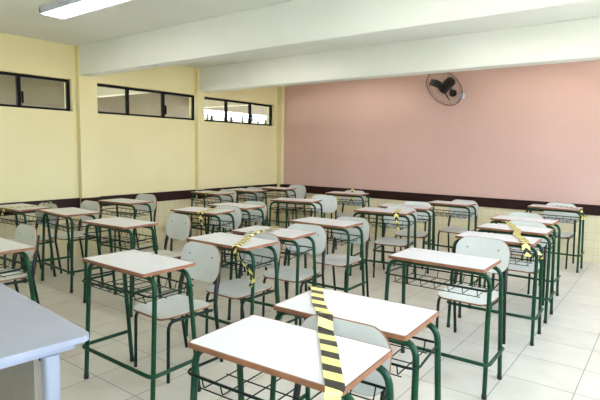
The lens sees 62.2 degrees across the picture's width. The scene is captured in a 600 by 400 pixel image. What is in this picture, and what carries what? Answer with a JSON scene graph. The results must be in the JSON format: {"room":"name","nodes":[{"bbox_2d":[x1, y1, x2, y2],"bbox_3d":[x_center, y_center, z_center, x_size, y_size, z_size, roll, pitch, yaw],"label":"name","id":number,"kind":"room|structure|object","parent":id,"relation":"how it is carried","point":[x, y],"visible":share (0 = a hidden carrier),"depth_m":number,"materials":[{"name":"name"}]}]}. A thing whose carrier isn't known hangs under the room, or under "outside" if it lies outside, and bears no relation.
{"room":"classroom","nodes":[
{"label":"classroom","id":0,"kind":"room"},
{"bbox_2d":[75,45,99,255],"bbox_3d":[-2.812,-0.623,6.604,0.090,2.738,0.250,5,7,37],"label":"pillar","id":1,"kind":"structure","parent":0,"point":[86,86],"depth_m":6.54,"materials":[{"name":"yellow paint"}]},
{"bbox_2d":[0,32,276,268],"bbox_3d":[-3.400,-0.576,6.047,0.200,2.740,9.700,5,7,37],"label":"wall","id":2,"kind":"structure","parent":0,"point":[39,147],"depth_m":7.06,"materials":[{"name":"yellow paint"}]},
{"bbox_2d":[0,71,69,110],"bbox_3d":[-3.555,-1.285,5.708,0.065,0.405,1.875,5,7,37],"label":"window","id":3,"kind":"structure","parent":2,"relation":"in","point":[19,94],"depth_m":6.03,"materials":[{"name":"black metal"}]},
{"bbox_2d":[0,184,283,214],"bbox_3d":[-3.282,0.094,6.003,0.137,0.140,9.678,5,7,37],"label":"trim","id":4,"kind":"structure","parent":2,"relation":"attached to","point":[184,194],"depth_m":7.16,"materials":[{"name":"brown wood"}]},
{"bbox_2d":[97,83,193,119],"bbox_3d":[-2.288,-1.435,7.389,0.065,0.405,1.865,5,7,37],"label":"window","id":5,"kind":"structure","parent":2,"relation":"in","point":[163,106],"depth_m":7.46,"materials":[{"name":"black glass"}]},
{"bbox_2d":[204,97,271,125],"bbox_3d":[-1.109,-1.575,8.954,0.065,0.405,1.845,5,7,37],"label":"window","id":6,"kind":"structure","parent":2,"relation":"in","point":[250,116],"depth_m":9.05,"materials":[{"name":"black metal"}]},
{"bbox_2d":[194,67,204,235],"bbox_3d":[-1.646,-0.761,8.151,0.090,2.738,0.135,5,7,37],"label":"pillar","id":7,"kind":"structure","parent":0,"point":[199,95],"depth_m":8.10,"materials":[{"name":"yellow paint"}]},
{"bbox_2d":[276,86,284,222],"bbox_3d":[-0.393,-0.906,9.785,0.125,2.738,0.084,5,7,37],"label":"pillar","id":8,"kind":"structure","parent":0,"point":[280,89],"depth_m":9.72,"materials":[{"name":"yellow paint"}]},
{"bbox_2d":[0,223,599,399],"bbox_3d":[-0.239,1.133,3.817,8.200,0.120,10.100,5,7,37],"label":"floor","id":9,"kind":"structure","parent":0,"point":[563,362],"depth_m":3.88,"materials":[{"name":"tile"}]},
{"bbox_2d":[0,224,39,303],"bbox_3d":[-2.401,0.621,3.996,0.410,0.800,0.473,5,7,39],"label":"chair","id":10,"kind":"object","parent":9,"relation":"on","point":[24,233],"visible":0.68,"depth_m":4.04,"materials":[{"name":"white plastic"}]},
{"bbox_2d":[0,237,40,360],"bbox_3d":[-2.130,0.694,3.416,0.734,0.780,0.375,5,7,37],"label":"school desk","id":11,"kind":"object","parent":9,"relation":"on","point":[7,246],"visible":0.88,"depth_m":3.30,"materials":[{"name":"green metal"}]},
{"bbox_2d":[0,203,55,282],"bbox_3d":[-3.122,0.462,5.581,0.734,0.780,0.375,5,7,33],"label":"school desk","id":12,"kind":"object","parent":9,"relation":"on","point":[20,209],"visible":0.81,"depth_m":5.49,"materials":[{"name":"white laminate"}]},
{"bbox_2d":[1,202,51,214],"bbox_3d":[-3.026,0.095,5.554,0.134,0.116,0.524,6,8,44],"label":"barrier tape","id":13,"kind":"object","parent":12,"relation":"on","point":[3,210],"visible":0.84,"depth_m":5.41,"materials":[{"name":"yellow plastic"}]},
{"bbox_2d":[4,203,61,273],"bbox_3d":[-3.013,0.452,5.581,0.410,0.800,0.473,4,7,30],"label":"chair","id":14,"kind":"object","parent":9,"relation":"on","point":[54,206],"visible":0.24,"depth_m":5.67,"materials":[{"name":"grey laminate"}]},
{"bbox_2d":[0,282,88,399],"bbox_3d":[-1.422,0.850,2.053,1.180,0.760,0.620,6,8,42],"label":"table","id":15,"kind":"object","parent":9,"relation":"on","point":[29,331],"visible":1,"depth_m":1.84,"materials":[{"name":"blue laminate"}]},
{"bbox_2d":[39,207,104,292],"bbox_3d":[-2.429,0.503,5.266,0.734,0.780,0.375,6,8,40],"label":"school desk","id":16,"kind":"object","parent":9,"relation":"on","point":[67,213],"visible":0.91,"depth_m":5.17,"materials":[{"name":"white laminate"}]},
{"bbox_2d":[50,200,100,274],"bbox_3d":[-2.667,0.425,5.906,0.410,0.800,0.473,5,7,34],"label":"chair","id":17,"kind":"object","parent":9,"relation":"on","point":[88,205],"visible":0.48,"depth_m":5.96,"materials":[{"name":"grey plastic"}]},
{"bbox_2d":[82,217,161,317],"bbox_3d":[-1.641,0.586,4.562,0.734,0.780,0.375,5,7,34],"label":"school desk","id":18,"kind":"object","parent":9,"relation":"on","point":[120,224],"visible":0.96,"depth_m":4.48,"materials":[{"name":"white laminate"}]},
{"bbox_2d":[98,198,153,250],"bbox_3d":[-2.220,0.398,6.352,0.734,0.780,0.375,5,7,32],"label":"school desk","id":19,"kind":"object","parent":9,"relation":"on","point":[120,201],"visible":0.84,"depth_m":6.25,"materials":[{"name":"green metal"}]},
{"bbox_2d":[114,194,157,252],"bbox_3d":[-2.284,0.330,6.907,0.410,0.800,0.473,4,7,28],"label":"chair","id":20,"kind":"object","parent":9,"relation":"on","point":[148,197],"visible":0.33,"depth_m":7.03,"materials":[{"name":"grey plastic"}]},
{"bbox_2d":[82,249,200,399],"bbox_3d":[-0.977,0.751,3.023,0.734,0.780,0.375,5,7,37],"label":"school desk","id":21,"kind":"object","parent":9,"relation":"on","point":[137,263],"visible":0.98,"depth_m":2.92,"materials":[{"name":"white laminate"}]},
{"bbox_2d":[133,213,192,296],"bbox_3d":[-1.352,0.550,4.855,0.410,0.800,0.473,6,8,42],"label":"chair","id":22,"kind":"object","parent":9,"relation":"on","point":[178,226],"visible":0.62,"depth_m":4.96,"materials":[{"name":"white plastic"}]},
{"bbox_2d":[134,241,222,383],"bbox_3d":[-0.820,0.712,3.321,0.410,0.800,0.473,6,7,39],"label":"chair","id":23,"kind":"object","parent":9,"relation":"on","point":[207,258],"visible":0.93,"depth_m":3.34,"materials":[{"name":"white plastic"}]},
{"bbox_2d":[169,207,237,278],"bbox_3d":[-1.079,0.497,5.529,0.734,0.780,0.375,4,6,28],"label":"school desk","id":24,"kind":"object","parent":9,"relation":"on","point":[187,210],"visible":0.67,"depth_m":5.44,"materials":[{"name":"white laminate"}]},
{"bbox_2d":[198,208,219,224],"bbox_3d":[-0.995,0.176,5.452,0.080,0.137,0.406,3,6,17],"label":"barrier tape","id":25,"kind":"object","parent":24,"relation":"on","point":[200,213],"visible":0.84,"depth_m":5.27,"materials":[{"name":"yellow plastic"}]},
{"bbox_2d":[190,190,233,234],"bbox_3d":[-1.369,0.268,7.769,0.734,0.780,0.375,5,7,38],"label":"school desk","id":26,"kind":"object","parent":9,"relation":"on","point":[213,193],"visible":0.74,"depth_m":7.70,"materials":[{"name":"white laminate"}]},
{"bbox_2d":[192,205,242,279],"bbox_3d":[-0.934,0.483,5.581,0.410,0.800,0.473,4,6,27],"label":"chair","id":27,"kind":"object","parent":9,"relation":"on","point":[237,215],"visible":0.37,"depth_m":5.71,"materials":[{"name":"white plastic"}]},
{"bbox_2d":[201,189,236,234],"bbox_3d":[-1.298,0.243,7.921,0.410,0.800,0.473,5,7,35],"label":"chair","id":28,"kind":"object","parent":9,"relation":"on","point":[234,195],"visible":0.38,"depth_m":8.03,"materials":[{"name":"white plastic"}]},
{"bbox_2d":[185,232,281,335],"bbox_3d":[-0.514,0.684,3.756,0.734,0.780,0.375,5,7,36],"label":"school desk","id":29,"kind":"object","parent":9,"relation":"on","point":[222,241],"visible":0.52,"depth_m":3.63,"materials":[{"name":"white laminate"}]},
{"bbox_2d":[232,226,279,253],"bbox_3d":[-0.342,0.287,3.926,0.116,0.082,0.993,2,6,15],"label":"barrier tape","id":30,"kind":"object","parent":29,"relation":"on","point":[246,238],"visible":0.94,"depth_m":3.79,"materials":[{"name":"yellow plastic"}]},
{"bbox_2d":[235,248,254,286],"bbox_3d":[-0.381,0.459,3.380,0.212,0.244,0.019,6,8,42],"label":"barrier tape","id":31,"kind":"object","parent":30,"relation":"hanging from","point":[245,266],"visible":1,"depth_m":3.34,"materials":[{"name":"yellow plastic"}]},
{"bbox_2d":[207,202,266,275],"bbox_3d":[-0.780,0.451,6.039,0.734,0.780,0.375,5,7,35],"label":"school desk","id":32,"kind":"object","parent":9,"relation":"on","point":[244,207],"visible":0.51,"depth_m":5.94,"materials":[{"name":"white laminate"}]},
{"bbox_2d":[205,231,280,333],"bbox_3d":[-0.434,0.672,3.779,0.410,0.800,0.473,5,7,36],"label":"chair","id":33,"kind":"object","parent":9,"relation":"on","point":[238,288],"visible":0.68,"depth_m":3.80,"materials":[{"name":"white plastic"}]},
{"bbox_2d":[221,201,266,267],"bbox_3d":[-0.692,0.430,6.152,0.410,0.800,0.473,5,7,33],"label":"chair","id":34,"kind":"object","parent":9,"relation":"on","point":[252,212],"visible":0.34,"depth_m":6.26,"materials":[{"name":"grey plastic"}]},
{"bbox_2d":[230,187,262,231],"bbox_3d":[-0.916,0.190,8.504,0.410,0.800,0.473,5,7,35],"label":"chair","id":35,"kind":"object","parent":9,"relation":"on","point":[259,188],"visible":0.23,"depth_m":8.63,"materials":[{"name":"white plastic"}]},
{"bbox_2d":[225,188,268,232],"bbox_3d":[-0.896,0.216,8.360,0.734,0.780,0.375,5,7,37],"label":"school desk","id":36,"kind":"object","parent":9,"relation":"on","point":[238,190],"visible":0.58,"depth_m":8.23,"materials":[{"name":"white laminate"}]},
{"bbox_2d":[227,225,316,324],"bbox_3d":[-0.230,0.647,4.167,0.734,0.780,0.375,4,7,32],"label":"school desk","id":37,"kind":"object","parent":9,"relation":"on","point":[284,235],"visible":0.44,"depth_m":4.07,"materials":[{"name":"white laminate"}]},
{"bbox_2d":[256,186,296,228],"bbox_3d":[-0.426,0.172,8.869,0.734,0.780,0.375,5,7,34],"label":"school desk","id":38,"kind":"object","parent":9,"relation":"on","point":[269,188],"visible":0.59,"depth_m":8.72,"materials":[{"name":"white laminate"}]},
{"bbox_2d":[187,315,393,399],"bbox_3d":[-0.044,0.891,1.759,0.734,0.780,0.375,5,7,34],"label":"school desk","id":39,"kind":"object","parent":9,"relation":"on","point":[283,350],"visible":0.92,"depth_m":1.69,"materials":[{"name":"white laminate"}]},
{"bbox_2d":[308,286,344,399],"bbox_3d":[0.091,0.485,1.931,0.075,0.070,1.104,1,6,-1],"label":"barrier tape","id":40,"kind":"object","parent":39,"relation":"on","point":[334,382],"visible":1,"depth_m":1.67,"materials":[{"name":"yellow plastic"}]},
{"bbox_2d":[276,185,305,225],"bbox_3d":[-0.168,0.133,9.181,0.410,0.800,0.473,4,7,32],"label":"chair","id":41,"kind":"object","parent":9,"relation":"on","point":[300,190],"visible":0.66,"depth_m":9.27,"materials":[{"name":"white plastic"}]},
{"bbox_2d":[262,223,326,325],"bbox_3d":[-0.049,0.631,4.247,0.410,0.800,0.473,4,7,29],"label":"chair","id":42,"kind":"object","parent":9,"relation":"on","point":[286,273],"visible":0.73,"depth_m":4.31,"materials":[{"name":"white plastic"}]},
{"bbox_2d":[269,198,322,242],"bbox_3d":[-0.056,0.384,6.813,0.734,0.780,0.375,3,6,23],"label":"school desk","id":43,"kind":"object","parent":9,"relation":"on","point":[299,201],"visible":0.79,"depth_m":6.75,"materials":[{"name":"green metal"}]},
{"bbox_2d":[310,195,337,254],"bbox_3d":[0.286,0.344,7.149,0.410,0.800,0.473,3,6,19],"label":"chair","id":44,"kind":"object","parent":9,"relation":"on","point":[329,203],"visible":0.43,"depth_m":7.29,"materials":[{"name":"grey plastic"}]},
{"bbox_2d":[285,217,365,298],"bbox_3d":[0.242,0.592,4.781,0.734,0.780,0.375,5,7,36],"label":"school desk","id":45,"kind":"object","parent":9,"relation":"on","point":[332,224],"visible":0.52,"depth_m":4.65,"materials":[{"name":"white laminate"}]},
{"bbox_2d":[312,216,369,296],"bbox_3d":[0.392,0.582,4.800,0.410,0.800,0.473,5,7,36],"label":"chair","id":46,"kind":"object","parent":9,"relation":"on","point":[338,260],"visible":0.76,"depth_m":4.85,"materials":[{"name":"white plastic"}]},
{"bbox_2d":[292,314,391,399],"bbox_3d":[0.048,0.879,1.786,0.410,0.800,0.473,5,7,34],"label":"chair","id":47,"kind":"object","parent":9,"relation":"on","point":[355,330],"visible":0.24,"depth_m":1.88,"materials":[{"name":"white plastic"}]},
{"bbox_2d":[323,191,370,240],"bbox_3d":[0.750,0.274,8.025,0.734,0.780,0.375,4,7,29],"label":"school desk","id":48,"kind":"object","parent":9,"relation":"on","point":[334,193],"visible":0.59,"depth_m":7.92,"materials":[{"name":"green metal"}]},
{"bbox_2d":[337,190,365,216],"bbox_3d":[0.812,0.256,8.109,0.410,0.800,0.473,4,6,25],"label":"chair","id":49,"kind":"object","parent":9,"relation":"on","point":[358,191],"visible":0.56,"depth_m":8.24,"materials":[{"name":"white plastic"}]},
{"bbox_2d":[270,288,440,399],"bbox_3d":[0.232,0.853,2.180,0.734,0.780,0.375,5,7,34],"label":"school desk","id":50,"kind":"object","parent":9,"relation":"on","point":[399,322],"visible":0.57,"depth_m":2.08,"materials":[{"name":"white laminate"}]},
{"bbox_2d":[349,207,416,283],"bbox_3d":[0.965,0.506,5.748,0.734,0.780,0.375,4,7,29],"label":"school desk","id":51,"kind":"object","parent":9,"relation":"on","point":[365,210],"visible":0.82,"depth_m":5.65,"materials":[{"name":"white laminate"}]},
{"bbox_2d":[394,209,401,228],"bbox_3d":[1.109,0.209,5.638,0.072,0.177,0.412,2,6,15],"label":"barrier tape","id":52,"kind":"object","parent":51,"relation":"on","point":[396,213],"visible":0.94,"depth_m":5.45,"materials":[{"name":"yellow plastic"}]},
{"bbox_2d":[373,206,417,277],"bbox_3d":[1.110,0.491,5.810,0.410,0.800,0.473,4,6,27],"label":"chair","id":53,"kind":"object","parent":9,"relation":"on","point":[387,241],"visible":0.68,"depth_m":5.89,"materials":[{"name":"white plastic"}]},
{"bbox_2d":[373,203,434,273],"bbox_3d":[1.312,0.463,6.229,0.734,0.780,0.375,4,6,27],"label":"school desk","id":54,"kind":"object","parent":9,"relation":"on","point":[419,208],"visible":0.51,"depth_m":6.16,"materials":[{"name":"green metal"}]},
{"bbox_2d":[393,201,431,266],"bbox_3d":[1.451,0.436,6.408,0.410,0.800,0.473,3,6,24],"label":"chair","id":55,"kind":"object","parent":9,"relation":"on","point":[401,233],"visible":0.49,"depth_m":6.49,"materials":[{"name":"grey plastic"}]},
{"bbox_2d":[384,247,504,399],"bbox_3d":[0.920,0.757,3.237,0.734,0.780,0.375,5,7,36],"label":"school desk","id":56,"kind":"object","parent":9,"relation":"on","point":[476,265],"visible":0.92,"depth_m":3.13,"materials":[{"name":"white laminate"}]},
{"bbox_2d":[422,200,475,249],"bbox_3d":[2.019,0.426,6.703,0.660,0.780,0.345,5,7,39],"label":"school desk","id":57,"kind":"object","parent":9,"relation":"on","point":[433,203],"visible":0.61,"depth_m":6.60,"materials":[{"name":"green metal"}]},
{"bbox_2d":[437,199,478,251],"bbox_3d":[2.132,0.412,6.745,0.410,0.800,0.473,5,7,39],"label":"chair","id":58,"kind":"object","parent":9,"relation":"on","point":[455,230],"visible":0.59,"depth_m":6.81,"materials":[{"name":"grey plastic"}]},
{"bbox_2d":[436,236,509,361],"bbox_3d":[1.280,0.705,3.708,0.410,0.800,0.473,5,7,37],"label":"chair","id":59,"kind":"object","parent":9,"relation":"on","point":[468,245],"visible":0.64,"depth_m":3.75,"materials":[{"name":"white plastic"}]},
{"bbox_2d":[446,231,543,345],"bbox_3d":[1.589,0.686,4.046,0.701,0.780,0.337,5,7,35],"label":"school desk","id":60,"kind":"object","parent":9,"relation":"on","point":[510,240],"visible":0.67,"depth_m":3.94,"materials":[{"name":"white laminate"}]},
{"bbox_2d":[538,251,542,260],"bbox_3d":[1.802,0.420,3.723,0.031,0.089,0.066,5,7,37],"label":"barrier tape","id":61,"kind":"object","parent":60,"relation":"attached to","point":[539,252],"visible":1,"depth_m":3.71,"materials":[{"name":"yellow plastic"}]},
{"bbox_2d":[468,223,555,323],"bbox_3d":[1.941,0.641,4.549,0.701,0.780,0.337,5,7,35],"label":"school desk","id":62,"kind":"object","parent":9,"relation":"on","point":[543,233],"visible":0.66,"depth_m":4.42,"materials":[{"name":"white laminate"}]},
{"bbox_2d":[501,221,530,256],"bbox_3d":[1.874,0.309,4.333,0.102,0.102,1.331,3,6,16],"label":"barrier tape","id":63,"kind":"object","parent":62,"relation":"on","point":[525,243],"visible":1,"depth_m":3.87,"materials":[{"name":"yellow plastic"}]},
{"bbox_2d":[494,212,543,293],"bbox_3d":[2.363,0.552,5.392,0.410,0.800,0.473,5,7,38],"label":"chair","id":64,"kind":"object","parent":9,"relation":"on","point":[517,214],"visible":0.16,"depth_m":5.44,"materials":[{"name":"white plastic"}]},
{"bbox_2d":[491,220,547,316],"bbox_3d":[2.059,0.619,4.678,0.410,0.800,0.473,5,7,35],"label":"chair","id":65,"kind":"object","parent":9,"relation":"on","point":[529,268],"visible":0.4,"depth_m":4.70,"materials":[{"name":"white plastic"}]},
{"bbox_2d":[483,215,560,301],"bbox_3d":[2.303,0.585,5.156,0.701,0.780,0.337,5,7,38],"label":"school desk","id":66,"kind":"object","parent":9,"relation":"on","point":[497,219],"visible":0.48,"depth_m":5.05,"materials":[{"name":"green metal"}]},
{"bbox_2d":[521,204,583,272],"bbox_3d":[3.252,0.475,6.394,0.701,0.780,0.337,5,7,37],"label":"school desk","id":67,"kind":"object","parent":9,"relation":"on","point":[576,210],"visible":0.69,"depth_m":6.26,"materials":[{"name":"green metal"}]},
{"bbox_2d":[543,202,576,268],"bbox_3d":[3.364,0.452,6.538,0.410,0.800,0.473,5,7,37],"label":"chair","id":68,"kind":"object","parent":9,"relation":"on","point":[564,235],"visible":0.46,"depth_m":6.60,"materials":[{"name":"grey plastic"}]},
{"bbox_2d":[0,0,599,67],"bbox_3d":[-0.196,-1.727,3.530,8.200,0.150,10.100,5,7,37],"label":"ceiling","id":69,"kind":"structure","parent":0,"point":[23,18],"depth_m":5.09,"materials":[{"name":"white paint"}]},
{"bbox_2d":[39,0,131,19],"bbox_3d":[-1.843,-1.727,4.356,1.300,0.064,0.245,5,7,37],"label":"ceiling light","id":70,"kind":"object","parent":69,"relation":"attached to","point":[63,9],"visible":1,"depth_m":4.46,"materials":[{"name":"white plastic"}]},
{"bbox_2d":[79,0,599,76],"bbox_3d":[0.276,-1.523,4.171,7.780,0.370,0.170,5,7,37],"label":"ceiling beam","id":71,"kind":"structure","parent":69,"relation":"attached to","point":[294,24],"depth_m":4.31,"materials":[{"name":"white paint"}]},
{"bbox_2d":[199,17,599,92],"bbox_3d":[1.492,-1.667,5.784,7.780,0.370,0.190,5,7,37],"label":"ceiling beam","id":72,"kind":"structure","parent":69,"relation":"attached to","point":[578,40],"depth_m":5.71,"materials":[{"name":"white paint"}]},
{"bbox_2d":[283,60,599,262],"bbox_3d":[2.794,-0.638,7.588,7.700,2.740,0.200,5,7,37],"label":"wall","id":73,"kind":"structure","parent":0,"point":[531,133],"depth_m":7.67,"materials":[{"name":"pink paint"}]},
{"bbox_2d":[284,184,599,215],"bbox_3d":[2.732,0.028,7.554,7.664,0.140,0.022,5,7,37],"label":"trim","id":74,"kind":"structure","parent":73,"relation":"attached to","point":[405,196],"depth_m":7.85,"materials":[{"name":"brown wood"}]},
{"bbox_2d":[426,72,462,105],"bbox_3d":[2.184,-1.691,7.523,0.596,0.516,0.483,5,7,37],"label":"wall fan","id":75,"kind":"object","parent":73,"relation":"attached to","point":[449,82],"visible":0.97,"depth_m":7.51,"materials":[{"name":"metal"}]},
{"bbox_3d":[-2.378,-2.203,9.336,2.320,0.150,21.000,5,7,37],"label":"ceiling","id":76,"kind":"structure","parent":0,"visible":0},
{"bbox_2d":[0,75,188,117],"bbox_3d":[-6.105,-1.738,6.506,0.200,0.620,11.950,5,7,37],"label":"beam","id":77,"kind":"structure","parent":76,"relation":"attached to","point":[37,92],"depth_m":8.91,"materials":[{"name":"paint"}]},
{"bbox_2d":[97,86,148,97],"bbox_3d":[-2.993,-1.936,8.543,2.320,0.240,0.160,5,7,37],"label":"crossbeam","id":78,"kind":"object","parent":76,"relation":"attached to","point":[101,91],"depth_m":8.69,"materials":[{"name":"paint"}]},
{"bbox_2d":[204,99,247,107],"bbox_3d":[-1.462,-2.117,10.575,2.320,0.240,0.160,5,7,37],"label":"crossbeam","id":79,"kind":"object","parent":76,"relation":"attached to","point":[207,103],"visible":0.07,"depth_m":10.73,"materials":[{"name":"paint"}]},
{"bbox_2d":[204,105,266,115],"bbox_3d":[0.200,-2.603,14.859,0.200,0.380,9.050,5,7,37],"label":"beam","id":80,"kind":"structure","parent":76,"relation":"attached to","point":[256,110],"depth_m":12.60,"materials":[{"name":"paint"}]},
{"bbox_3d":[-3.418,-0.079,10.310,0.100,1.100,21.000,5,7,37],"label":"parapet","id":81,"kind":"object","parent":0,"visible":0},
{"bbox_2d":[204,112,265,123],"bbox_3d":[0.238,-1.710,15.035,0.020,1.308,8.850,5,7,37],"label":"grille","id":82,"kind":"object","parent":81,"relation":"on","point":[207,118],"visible":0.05,"depth_m":12.43,"materials":[{"name":"white metal"}]},
{"label":"outside","id":83,"kind":"structure","parent":0,"visible":0},
{"bbox_2d":[204,114,265,123],"bbox_3d":[-0.422,-2.482,25.412,0.240,2.950,19.000,5,7,37],"label":"wall","id":84,"kind":"structure","parent":83,"point":[212,117],"depth_m":21.80,"materials":[{"name":"paint"}]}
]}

